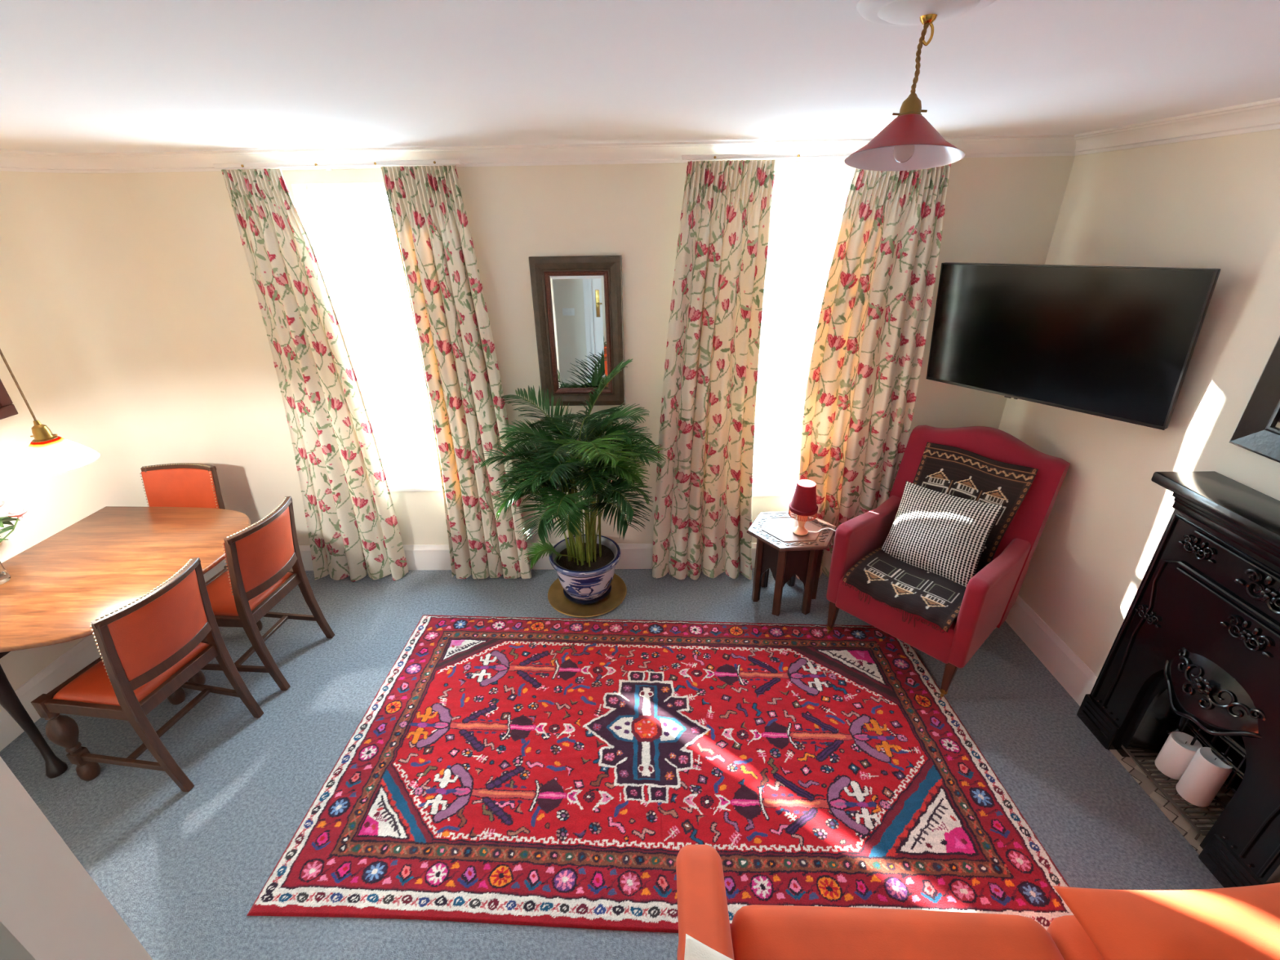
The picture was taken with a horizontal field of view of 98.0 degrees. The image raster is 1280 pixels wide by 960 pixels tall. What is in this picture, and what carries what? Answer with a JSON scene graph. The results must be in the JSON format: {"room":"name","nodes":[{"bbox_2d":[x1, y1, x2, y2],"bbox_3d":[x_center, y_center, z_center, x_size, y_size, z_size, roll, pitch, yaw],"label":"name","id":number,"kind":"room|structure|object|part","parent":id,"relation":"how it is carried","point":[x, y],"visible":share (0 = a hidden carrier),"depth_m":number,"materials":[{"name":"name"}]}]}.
{"room":"living room","nodes":[
{"label":"living room","id":0,"kind":"room"},
{"bbox_2d":[0,756,152,959],"bbox_3d":[-1.995,0.607,0.942,1.867,2.430,0.120,0,26,1],"label":"wall partition","id":1,"kind":"structure","parent":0,"point":[51,908],"depth_m":0.99,"materials":[{"name":"paint"}]},
{"bbox_2d":[0,170,246,690],"bbox_3d":[-2.897,0.455,1.380,0.650,2.510,4.620,0,26,1],"label":"wall","id":2,"kind":"structure","parent":0,"point":[91,339],"depth_m":2.83,"materials":[{"name":"paint"}]},
{"bbox_2d":[0,378,17,419],"bbox_3d":[-2.899,-0.440,2.281,0.030,0.500,0.420,0,26,1],"label":"picture frame","id":3,"kind":"object","parent":2,"relation":"attached to","point":[7,409],"visible":1,"depth_m":2.52,"materials":[{"name":"brown wood"}]},
{"bbox_2d":[0,149,51,172],"bbox_3d":[-2.846,-0.988,1.571,0.170,0.078,2.378,0,26,1],"label":"trim","id":4,"kind":"structure","parent":2,"relation":"attached to","point":[10,160],"depth_m":2.56,"materials":[{"name":"white paint"}]},
{"bbox_2d":[0,566,217,751],"bbox_3d":[-2.837,1.083,2.569,0.119,0.185,2.378,0,26,1],"label":"baseboard","id":5,"kind":"structure","parent":2,"relation":"attached to","point":[85,652],"depth_m":2.71,"materials":[{"name":"white paint"}]},
{"bbox_2d":[44,97,1279,173],"bbox_3d":[-0.389,-0.679,0.844,4.898,0.078,4.100,0,26,1],"label":"trim","id":6,"kind":"structure","parent":2,"relation":"attached to","point":[1263,115],"depth_m":2.63,"materials":[{"name":"white paint"}]},
{"bbox_2d":[120,155,1075,545],"bbox_3d":[-0.071,-0.523,3.312,4.950,2.510,0.220,0,26,1],"label":"wall","id":7,"kind":"structure","parent":0,"point":[999,210],"depth_m":2.91,"materials":[{"name":"paint"}]},
{"bbox_2d":[213,159,460,170],"bbox_3d":[-1.430,-1.508,2.666,1.170,0.035,0.123,0,26,1],"label":"rail","id":8,"kind":"object","parent":7,"relation":"attached to","point":[438,162],"visible":0.99,"depth_m":2.62,"materials":[{"name":"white metal"}]},
{"bbox_2d":[221,168,408,582],"bbox_3d":[-1.841,-0.416,3.140,0.595,2.343,0.092,0,26,1],"label":"curtain","id":9,"kind":"object","parent":8,"relation":"hanging from","point":[353,527],"visible":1,"depth_m":3.11,"materials":[{"name":"fabric"}]},
{"bbox_2d":[380,164,531,578],"bbox_3d":[-0.983,-0.430,3.140,0.522,2.343,0.083,0,26,1],"label":"curtain","id":10,"kind":"object","parent":8,"relation":"hanging from","point":[457,351],"visible":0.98,"depth_m":3.02,"materials":[{"name":"fabric"}]},
{"bbox_2d":[306,184,442,491],"bbox_3d":[-1.442,-0.739,3.200,0.585,1.703,0.210,0,26,1],"label":"window","id":11,"kind":"structure","parent":7,"relation":"in","point":[417,479],"depth_m":3.22,"materials":[{"name":"white paint"}]},
{"bbox_3d":[-1.441,-0.749,3.282,0.455,0.935,0.043,0,26,1],"label":"sash","id":12,"kind":"part","parent":11,"relation":"part of","materials":[{"name":"white paint"}]},
{"bbox_3d":[-1.430,0.027,3.535,0.585,0.032,0.150,0,26,1],"label":"sill","id":13,"kind":"part","parent":11,"relation":"part of","materials":[{"name":"white paint"}]},
{"bbox_2d":[215,542,756,573],"bbox_3d":[-0.330,0.528,3.634,4.898,0.185,0.119,0,26,1],"label":"baseboard","id":14,"kind":"structure","parent":7,"relation":"attached to","point":[633,556],"depth_m":3.68,"materials":[{"name":"white paint"}]},
{"bbox_2d":[528,255,625,405],"bbox_3d":[-0.329,-0.793,3.041,0.478,0.800,0.039,0,26,1],"label":"mirror","id":15,"kind":"object","parent":7,"relation":"attached to","point":[578,300],"visible":0.93,"depth_m":3.02,"materials":[{"name":"brown wood"}]},
{"bbox_3d":[-0.329,-0.794,3.042,0.336,0.658,0.022,0,26,1],"label":"moulding","id":16,"kind":"part","parent":15,"relation":"part of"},
{"bbox_3d":[-0.329,-0.797,3.049,0.292,0.614,0.004,0,26,1],"label":"glass","id":17,"kind":"part","parent":15,"relation":"part of","materials":[{"name":"white"}]},
{"bbox_2d":[681,151,854,162],"bbox_3d":[0.839,-1.526,2.626,1.290,0.035,0.123,0,26,1],"label":"rail","id":18,"kind":"object","parent":7,"relation":"attached to","point":[793,156],"visible":0.48,"depth_m":2.58,"materials":[{"name":"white metal"}]},
{"bbox_2d":[652,159,776,579],"bbox_3d":[0.387,-0.434,3.101,0.652,2.343,0.094,0,26,1],"label":"curtain","id":19,"kind":"object","parent":18,"relation":"hanging from","point":[704,497],"visible":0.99,"depth_m":3.03,"materials":[{"name":"fabric"}]},
{"bbox_2d":[793,164,951,579],"bbox_3d":[1.221,-0.440,3.085,0.641,2.343,0.092,0,26,1],"label":"curtain","id":20,"kind":"object","parent":18,"relation":"hanging from","point":[868,352],"visible":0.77,"depth_m":2.94,"materials":[{"name":"fabric"}]},
{"bbox_2d":[752,173,848,496],"bbox_3d":[0.760,-0.736,3.171,0.660,1.768,0.210,0,26,1],"label":"window","id":21,"kind":"structure","parent":7,"relation":"in","point":[763,484],"depth_m":3.03,"materials":[{"name":"white paint"}]},
{"bbox_3d":[0.773,0.059,3.520,0.660,0.032,0.150,0,26,1],"label":"sill","id":22,"kind":"part","parent":21,"relation":"part of","materials":[{"name":"white paint"}]},
{"bbox_3d":[0.762,-0.747,3.252,0.530,1.000,0.043,0,26,1],"label":"sash","id":23,"kind":"part","parent":21,"relation":"part of","materials":[{"name":"white paint"}]},
{"bbox_2d":[0,568,1223,959],"bbox_3d":[-0.256,1.571,1.771,5.900,0.080,4.420,0,26,1],"label":"floor","id":24,"kind":"structure","parent":0,"point":[184,872],"depth_m":2.35,"materials":[{"name":"grey carpet"}]},
{"bbox_2d":[0,506,250,778],"bbox_3d":[-2.401,0.717,2.660,0.982,0.745,1.134,0,26,1],"label":"dining table","id":25,"kind":"object","parent":24,"relation":"on","point":[104,562],"visible":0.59,"depth_m":2.47,"materials":[{"name":"brown wood"}]},
{"bbox_2d":[0,561,10,584],"bbox_3d":[-2.756,0.341,2.345,0.104,0.215,0.104,0,26,1],"label":"glass vase","id":26,"kind":"object","parent":25,"relation":"on","point":[5,576],"visible":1,"depth_m":2.38,"materials":[{"name":"white"}]},
{"bbox_2d":[0,501,28,542],"bbox_3d":[-2.705,0.251,2.314,0.232,0.344,0.255,10,28,21],"label":"flower bouquet","id":27,"kind":"object","parent":26,"relation":"in","point":[19,513],"visible":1,"depth_m":2.33,"materials":[{"name":"pink plant"}]},
{"bbox_3d":[-2.673,0.279,2.355,0.171,0.257,0.005,-11,28,-20],"label":"flower stem","id":28,"kind":"part","parent":27,"relation":"part of","materials":[{"name":"green plant"}]},
{"bbox_3d":[-2.523,0.932,2.249,0.080,0.719,0.082,0,26,1],"label":"leg","id":29,"kind":"part","parent":25,"relation":"part of","materials":[{"name":"brown wood"}]},
{"bbox_2d":[31,557,263,791],"bbox_3d":[-2.077,0.793,2.332,0.575,0.897,0.498,3,26,9],"label":"dining chair","id":30,"kind":"object","parent":24,"relation":"on","point":[149,646],"visible":1,"depth_m":2.21,"materials":[{"name":"orange leather"}]},
{"bbox_3d":[-2.348,1.062,2.283,0.088,0.453,0.088,3,26,9],"label":"leg","id":31,"kind":"part","parent":30,"relation":"part of","materials":[{"name":"brown wood"}]},
{"bbox_3d":[-1.943,0.637,2.009,0.058,0.285,0.007,3,26,9],"label":"nailhead trim","id":32,"kind":"part","parent":30,"relation":"part of","materials":[{"name":"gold metal"}]},
{"bbox_3d":[-2.122,0.788,2.338,0.376,0.041,0.390,3,26,9],"label":"seat","id":33,"kind":"part","parent":30,"relation":"part of","materials":[{"name":"orange leather"}]},
{"bbox_3d":[-2.121,0.814,2.351,0.426,0.063,0.436,3,26,9],"label":"seat frame","id":34,"kind":"part","parent":30,"relation":"part of","materials":[{"name":"brown wood"}]},
{"bbox_3d":[-1.920,0.890,2.135,0.109,0.889,0.036,3,26,9],"label":"leg","id":35,"kind":"part","parent":30,"relation":"part of","materials":[{"name":"brown wood"}]},
{"bbox_3d":[-1.843,0.407,2.101,0.050,0.007,0.380,3,26,9],"label":"nailhead trim","id":36,"kind":"part","parent":30,"relation":"part of","materials":[{"name":"gold metal"}]},
{"bbox_3d":[-1.838,0.419,2.106,0.077,0.024,0.418,3,26,9],"label":"rail","id":37,"kind":"part","parent":30,"relation":"part of","materials":[{"name":"brown wood"}]},
{"bbox_3d":[-1.868,0.557,2.178,0.125,0.293,0.400,3,26,9],"label":"backrest","id":38,"kind":"part","parent":30,"relation":"part of","materials":[{"name":"orange leather"}]},
{"bbox_3d":[-1.889,0.704,2.253,0.063,0.046,0.388,3,26,9],"label":"rail","id":39,"kind":"part","parent":30,"relation":"part of","materials":[{"name":"brown wood"}]},
{"bbox_3d":[-2.279,0.885,2.646,0.088,0.453,0.088,3,26,9],"label":"leg","id":40,"kind":"part","parent":30,"relation":"part of","materials":[{"name":"brown wood"}]},
{"bbox_3d":[-1.856,0.727,2.472,0.109,0.889,0.036,3,26,9],"label":"leg","id":41,"kind":"part","parent":30,"relation":"part of","materials":[{"name":"brown wood"}]},
{"bbox_2d":[140,462,225,638],"bbox_3d":[-2.597,0.425,3.114,0.498,0.897,0.575,0,26,1],"label":"dining chair","id":42,"kind":"object","parent":24,"relation":"on","point":[193,485],"visible":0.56,"depth_m":3.16,"materials":[{"name":"orange leather"}]},
{"bbox_3d":[-2.600,-0.081,3.141,0.380,0.007,0.050,0,26,1],"label":"nailhead trim","id":43,"kind":"part","parent":42,"relation":"part of","materials":[{"name":"gold metal"}]},
{"bbox_3d":[-2.600,-0.072,3.151,0.418,0.024,0.077,0,26,1],"label":"rail","id":44,"kind":"part","parent":42,"relation":"part of","materials":[{"name":"brown wood"}]},
{"bbox_3d":[-2.598,0.082,3.188,0.400,0.293,0.125,0,26,1],"label":"backrest","id":45,"kind":"part","parent":42,"relation":"part of","materials":[{"name":"orange leather"}]},
{"bbox_3d":[-2.402,0.097,3.146,0.007,0.285,0.058,0,26,1],"label":"nailhead trim","id":46,"kind":"part","parent":42,"relation":"part of","materials":[{"name":"gold metal"}]},
{"bbox_3d":[-2.405,0.344,3.285,0.036,0.889,0.109,0,26,1],"label":"leg","id":47,"kind":"part","parent":42,"relation":"part of","materials":[{"name":"brown wood"}]},
{"bbox_2d":[187,496,334,690],"bbox_3d":[-1.995,0.563,2.808,0.575,0.897,0.498,2,26,6],"label":"dining chair","id":48,"kind":"object","parent":24,"relation":"on","point":[257,574],"visible":0.93,"depth_m":2.69,"materials":[{"name":"orange leather"}]},
{"bbox_3d":[-2.255,0.839,2.742,0.088,0.453,0.088,2,26,6],"label":"leg","id":49,"kind":"part","parent":48,"relation":"part of","materials":[{"name":"brown wood"}]},
{"bbox_3d":[-1.847,0.402,2.493,0.058,0.285,0.007,2,26,6],"label":"nailhead trim","id":50,"kind":"part","parent":48,"relation":"part of","materials":[{"name":"gold metal"}]},
{"bbox_3d":[-2.213,0.661,3.109,0.088,0.453,0.088,2,26,6],"label":"leg","id":51,"kind":"part","parent":48,"relation":"part of","materials":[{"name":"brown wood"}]},
{"bbox_3d":[-2.041,0.559,2.811,0.376,0.041,0.390,2,26,6],"label":"seat","id":52,"kind":"part","parent":48,"relation":"part of","materials":[{"name":"orange leather"}]},
{"bbox_3d":[-2.040,0.585,2.824,0.426,0.063,0.436,2,26,6],"label":"seat frame","id":53,"kind":"part","parent":48,"relation":"part of","materials":[{"name":"brown wood"}]},
{"bbox_3d":[-1.759,0.170,2.591,0.050,0.007,0.380,2,26,6],"label":"nailhead trim","id":54,"kind":"part","parent":48,"relation":"part of","materials":[{"name":"gold metal"}]},
{"bbox_3d":[-1.754,0.182,2.596,0.077,0.024,0.418,2,26,6],"label":"rail","id":55,"kind":"part","parent":48,"relation":"part of","materials":[{"name":"brown wood"}]},
{"bbox_3d":[-1.824,0.655,2.620,0.109,0.889,0.036,2,26,6],"label":"leg","id":56,"kind":"part","parent":48,"relation":"part of","materials":[{"name":"brown wood"}]},
{"bbox_3d":[-1.784,0.320,2.666,0.125,0.293,0.400,2,26,6],"label":"backrest","id":57,"kind":"part","parent":48,"relation":"part of","materials":[{"name":"orange leather"}]},
{"bbox_3d":[-1.805,0.468,2.740,0.063,0.046,0.388,2,26,6],"label":"rail","id":58,"kind":"part","parent":48,"relation":"part of","materials":[{"name":"brown wood"}]},
{"bbox_3d":[-1.785,0.490,2.961,0.109,0.889,0.036,2,26,6],"label":"leg","id":59,"kind":"part","parent":48,"relation":"part of","materials":[{"name":"brown wood"}]},
{"bbox_2d":[547,573,626,617],"bbox_3d":[-0.328,0.699,3.470,0.492,0.018,0.492,0,26,1],"label":"brass tray","id":60,"kind":"object","parent":24,"relation":"on","point":[557,598],"visible":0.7,"depth_m":3.38,"materials":[{"name":"gold metal"}]},
{"bbox_2d":[549,533,620,604],"bbox_3d":[-0.330,0.565,3.418,0.431,0.290,0.431,-3,26,-5],"label":"planter","id":61,"kind":"object","parent":60,"relation":"on","point":[584,584],"visible":0.9,"depth_m":3.31,"materials":[{"name":"blue ceramic"}]},
{"bbox_2d":[480,359,669,568],"bbox_3d":[-0.355,-0.016,3.023,1.034,1.219,0.715,0,26,1],"label":"palm plant","id":62,"kind":"object","parent":61,"relation":"on","point":[548,468],"visible":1,"depth_m":2.92,"materials":[{"name":"green plant"}]},
{"bbox_2d":[246,614,1073,933],"bbox_3d":[0.089,1.143,2.542,2.840,0.012,1.634,0,26,1],"label":"rug","id":63,"kind":"object","parent":24,"relation":"on","point":[555,772],"visible":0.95,"depth_m":2.29,"materials":[{"name":"fabric"}]},
{"bbox_2d":[826,425,1070,697],"bbox_3d":[1.547,0.339,2.895,0.856,1.090,0.725,-22,33,-36],"label":"armchair","id":64,"kind":"object","parent":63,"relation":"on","point":[989,596],"visible":0.44,"depth_m":2.75,"materials":[{"name":"fabric"}]},
{"bbox_3d":[1.062,0.725,3.050,0.052,0.188,0.050,-22,33,-36],"label":"leg","id":65,"kind":"part","parent":64,"relation":"part of","materials":[{"name":"brown wood"}]},
{"bbox_3d":[1.301,0.347,3.123,0.754,0.475,0.080,-22,33,-36],"label":"armrest","id":66,"kind":"part","parent":64,"relation":"part of","materials":[{"name":"fabric"}]},
{"bbox_3d":[1.461,0.592,2.929,0.601,0.218,0.595,-22,33,-36],"label":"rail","id":67,"kind":"part","parent":64,"relation":"part of","materials":[{"name":"fabric"}]},
{"bbox_2d":[842,442,1038,632],"bbox_3d":[1.473,0.263,2.772,0.716,0.654,0.535,-22,33,-36],"label":"throw","id":68,"kind":"object","parent":64,"relation":"on","point":[950,470],"visible":0.58,"depth_m":2.78,"materials":[{"name":"fabric"}]},
{"bbox_2d":[881,480,1004,586],"bbox_3d":[1.512,0.269,2.836,0.265,0.397,0.488,-23,33,-38],"label":"cushion","id":69,"kind":"object","parent":68,"relation":"on","point":[944,535],"visible":0.99,"depth_m":2.77,"materials":[{"name":"fabric"}]},
{"bbox_3d":[1.468,0.917,2.636,0.052,0.188,0.050,-22,33,-36],"label":"leg","id":70,"kind":"part","parent":64,"relation":"part of","materials":[{"name":"brown wood"}]},
{"bbox_3d":[1.716,0.181,2.987,0.401,0.890,0.725,-22,33,-36],"label":"backrest","id":71,"kind":"part","parent":64,"relation":"part of","materials":[{"name":"fabric"}]},
{"bbox_3d":[1.720,0.546,2.696,0.754,0.475,0.080,-22,33,-36],"label":"armrest","id":72,"kind":"part","parent":64,"relation":"part of","materials":[{"name":"fabric"}]},
{"bbox_2d":[746,511,836,616],"bbox_3d":[0.875,0.499,3.290,0.523,0.498,0.424,0,26,1],"label":"side table","id":73,"kind":"object","parent":24,"relation":"on","point":[788,554],"visible":0.89,"depth_m":3.17,"materials":[{"name":"brown wood"}]},
{"bbox_3d":[0.697,0.519,3.290,0.030,0.467,0.042,-2,26,-2],"label":"leg","id":74,"kind":"part","parent":73,"relation":"part of","materials":[{"name":"brown wood"}]},
{"bbox_3d":[0.777,0.456,3.418,0.042,0.467,0.030,-18,31,-32],"label":"leg","id":75,"kind":"part","parent":73,"relation":"part of","materials":[{"name":"brown wood"}]},
{"bbox_3d":[0.795,0.576,3.168,0.042,0.467,0.030,13,29,26],"label":"leg","id":76,"kind":"part","parent":73,"relation":"part of","materials":[{"name":"brown wood"}]},
{"bbox_3d":[0.875,0.513,3.297,0.343,0.467,0.278,0,26,1],"label":"arched panel","id":77,"kind":"part","parent":73,"relation":"part of","materials":[{"name":"brown wood"}]},
{"bbox_3d":[0.955,0.450,3.425,0.042,0.467,0.030,13,29,26],"label":"leg","id":78,"kind":"part","parent":73,"relation":"part of","materials":[{"name":"brown wood"}]},
{"bbox_3d":[0.973,0.570,3.175,0.042,0.467,0.030,-18,31,-32],"label":"leg","id":79,"kind":"part","parent":73,"relation":"part of","materials":[{"name":"brown wood"}]},
{"bbox_2d":[788,479,835,535],"bbox_3d":[0.995,0.414,3.198,0.330,0.882,0.154,0,26,1],"label":"table lamp","id":80,"kind":"object","parent":73,"relation":"on","point":[803,504],"visible":0.91,"depth_m":3.02,"materials":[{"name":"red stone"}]},
{"bbox_3d":[0.902,0.091,3.043,0.154,0.164,0.154,0,26,1],"label":"lamp shade","id":81,"kind":"part","parent":80,"relation":"part of","materials":[{"name":"fabric"}]},
{"bbox_3d":[1.055,0.548,3.261,0.213,0.583,0.105,0,26,1],"label":"cord","id":82,"kind":"part","parent":80,"relation":"part of","materials":[{"name":"white paint"}]},
{"bbox_3d":[1.052,0.506,3.304,0.030,0.467,0.042,-2,26,-2],"label":"leg","id":83,"kind":"part","parent":73,"relation":"part of","materials":[{"name":"brown wood"}]},
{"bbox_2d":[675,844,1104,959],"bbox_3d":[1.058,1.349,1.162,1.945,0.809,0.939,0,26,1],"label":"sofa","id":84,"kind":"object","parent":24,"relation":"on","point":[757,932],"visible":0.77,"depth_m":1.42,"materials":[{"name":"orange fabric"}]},
{"bbox_3d":[0.159,1.340,1.183,0.148,0.742,0.916,0,26,1],"label":"armrest","id":85,"kind":"part","parent":84,"relation":"part of","materials":[{"name":"orange fabric"}]},
{"bbox_2d":[684,933,733,959],"bbox_3d":[0.228,0.998,0.839,0.418,0.145,0.420,7,27,15],"label":"cushion","id":86,"kind":"object","parent":84,"relation":"on","point":[695,949],"visible":1,"depth_m":1.03,"materials":[{"name":"beige fabric"}]},
{"bbox_2d":[730,904,1064,959],"bbox_3d":[0.658,1.355,1.238,0.843,0.194,0.686,0,26,1],"label":"seat cushion","id":87,"kind":"object","parent":84,"relation":"on","point":[758,932],"depth_m":1.43,"materials":[{"name":"orange fabric"}]},
{"bbox_2d":[1046,915,1104,959],"bbox_3d":[1.486,1.351,1.216,0.827,0.194,0.671,0,26,1],"label":"seat cushion","id":88,"kind":"object","parent":84,"relation":"on","point":[1070,939],"depth_m":1.43,"materials":[{"name":"orange fabric"}]},
{"bbox_2d":[1053,882,1279,959],"bbox_3d":[1.396,1.161,1.217,0.660,0.157,0.499,-1,26,-1],"label":"cushion","id":89,"kind":"object","parent":84,"relation":"on","point":[1239,922],"visible":1,"depth_m":1.32,"materials":[{"name":"orange fabric"}]},
{"bbox_2d":[1076,471,1279,888],"bbox_3d":[2.153,0.715,1.915,0.565,1.265,0.887,0,26,1],"label":"fireplace","id":90,"kind":"object","parent":24,"relation":"on","point":[1195,652],"visible":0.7,"depth_m":1.96,"materials":[{"name":"black metal"}]},
{"bbox_2d":[1120,744,1226,839],"bbox_3d":[2.155,1.236,2.220,0.194,0.046,0.384,0,26,1],"label":"rack","id":91,"kind":"object","parent":90,"relation":"on","point":[1217,800],"visible":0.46,"depth_m":2.15,"materials":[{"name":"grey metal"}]},
{"bbox_2d":[1154,731,1202,780],"bbox_3d":[2.167,1.109,2.239,0.100,0.165,0.100,0,26,1],"label":"candle","id":92,"kind":"object","parent":91,"relation":"on","point":[1176,753],"visible":0.84,"depth_m":2.22,"materials":[{"name":"white wax"}]},
{"bbox_2d":[1175,746,1233,807],"bbox_3d":[2.157,1.135,2.127,0.100,0.215,0.100,0,26,1],"label":"candle","id":93,"kind":"object","parent":91,"relation":"on","point":[1206,773],"visible":0.98,"depth_m":2.10,"materials":[{"name":"white wax"}]},
{"bbox_2d":[1164,647,1266,738],"bbox_3d":[2.008,0.734,1.961,0.104,0.287,0.386,0,26,1],"label":"hood","id":94,"kind":"object","parent":90,"relation":"attached to","point":[1215,688],"depth_m":1.93,"materials":[{"name":"black metal"}]},
{"bbox_2d":[1151,471,1279,549],"bbox_3d":[1.971,0.171,1.640,0.220,0.040,0.860,0,26,1],"label":"mantel shelf","id":95,"kind":"object","parent":90,"relation":"attached to","point":[1256,513],"depth_m":1.83,"materials":[{"name":"black wood"}]},
{"bbox_3d":[2.000,0.227,1.706,0.165,0.120,0.820,0,26,1],"label":"mantel moulding","id":96,"kind":"part","parent":90,"relation":"part of","materials":[{"name":"black metal"}]},
{"bbox_2d":[0,0,1279,153],"bbox_3d":[-0.442,-0.732,0.775,5.600,0.080,4.620,0,26,1],"label":"ceiling","id":97,"kind":"structure","parent":0,"point":[77,76],"depth_m":1.25,"materials":[{"name":"paint"}]},
{"bbox_2d":[0,348,99,477],"bbox_3d":[-2.217,-0.565,1.868,0.242,1.117,0.242,0,26,1],"label":"pendant lamp","id":98,"kind":"object","parent":97,"relation":"hanging from","point":[48,453],"visible":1,"depth_m":2.04,"materials":[{"name":"gold metal"}]},
{"bbox_3d":[-2.218,-0.638,1.833,0.006,0.955,0.006,10,28,21],"label":"cord","id":99,"kind":"part","parent":98,"relation":"part of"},
{"bbox_3d":[-2.209,-0.109,2.087,0.242,0.105,0.242,0,26,1],"label":"lamp shade","id":100,"kind":"part","parent":98,"relation":"part of","materials":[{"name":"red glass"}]},
{"bbox_2d":[844,0,995,171],"bbox_3d":[0.447,-0.639,0.907,0.210,0.229,0.210,0,26,1],"label":"pendant lamp","id":101,"kind":"object","parent":97,"relation":"hanging from","point":[909,142],"visible":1,"depth_m":0.89,"materials":[{"name":"metal"}]},
{"bbox_3d":[0.444,-0.555,0.936,0.033,0.036,0.033,2,18,0],"label":"bulb","id":102,"kind":"part","parent":101,"relation":"part of","materials":[{"name":"white"}]},
{"bbox_3d":[0.445,-0.572,0.930,0.184,0.061,0.184,2,18,0],"label":"lamp shade","id":103,"kind":"part","parent":101,"relation":"part of","materials":[{"name":"metal"}]},
{"bbox_3d":[0.447,-0.674,0.890,0.013,0.100,0.008,0,26,1],"label":"cord","id":104,"kind":"part","parent":101,"relation":"part of","materials":[{"name":"gold metal"}]},
{"bbox_2d":[998,128,1279,676],"bbox_3d":[2.325,0.460,1.189,0.500,2.510,4.400,0,26,1],"label":"wall","id":105,"kind":"structure","parent":0,"point":[1214,202],"depth_m":2.28,"materials":[{"name":"paint"}]},
{"bbox_2d":[1004,595,1097,706],"bbox_3d":[2.100,0.746,3.098,0.022,0.185,1.215,0,26,1],"label":"baseboard","id":106,"kind":"structure","parent":105,"relation":"attached to","point":[1068,668],"depth_m":2.82,"materials":[{"name":"white paint"}]},
{"bbox_2d":[926,262,1221,430],"bbox_3d":[1.914,-0.672,2.532,0.367,0.632,1.063,-14,29,-25],"label":"television","id":107,"kind":"object","parent":105,"relation":"attached to","point":[1117,343],"visible":1,"depth_m":2.35,"materials":[{"name":"black plastic"}]},
{"bbox_2d":[1228,336,1279,462],"bbox_3d":[2.054,-0.415,1.437,0.034,0.950,0.660,0,26,1],"label":"picture frame","id":108,"kind":"object","parent":105,"relation":"attached to","point":[1257,431],"visible":1,"depth_m":1.83,"materials":[{"name":"black paint"}]},
{"bbox_2d":[1275,417,1279,428],"bbox_3d":[2.067,-0.415,1.437,0.001,0.776,0.484,0,26,1],"label":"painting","id":109,"kind":"object","parent":108,"relation":"attached to","point":[1277,425],"depth_m":1.81},
{"label":"outside","id":110,"kind":"structure","parent":0,"visible":0},
{"bbox_2d":[333,235,828,473],"bbox_3d":[0.431,-11.479,29.610,80.000,0.250,56.680,0,26,1],"label":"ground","id":111,"kind":"structure","parent":110,"point":[379,304],"depth_m":14.39,"materials":[{"name":"white"}]},
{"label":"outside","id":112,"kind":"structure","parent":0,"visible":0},
{"bbox_2d":[362,359,810,424],"bbox_3d":[0.138,-1.410,8.422,80.000,0.007,3.200,0,26,1],"label":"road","id":113,"kind":"structure","parent":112,"point":[398,395],"depth_m":8.22,"materials":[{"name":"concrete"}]}
]}

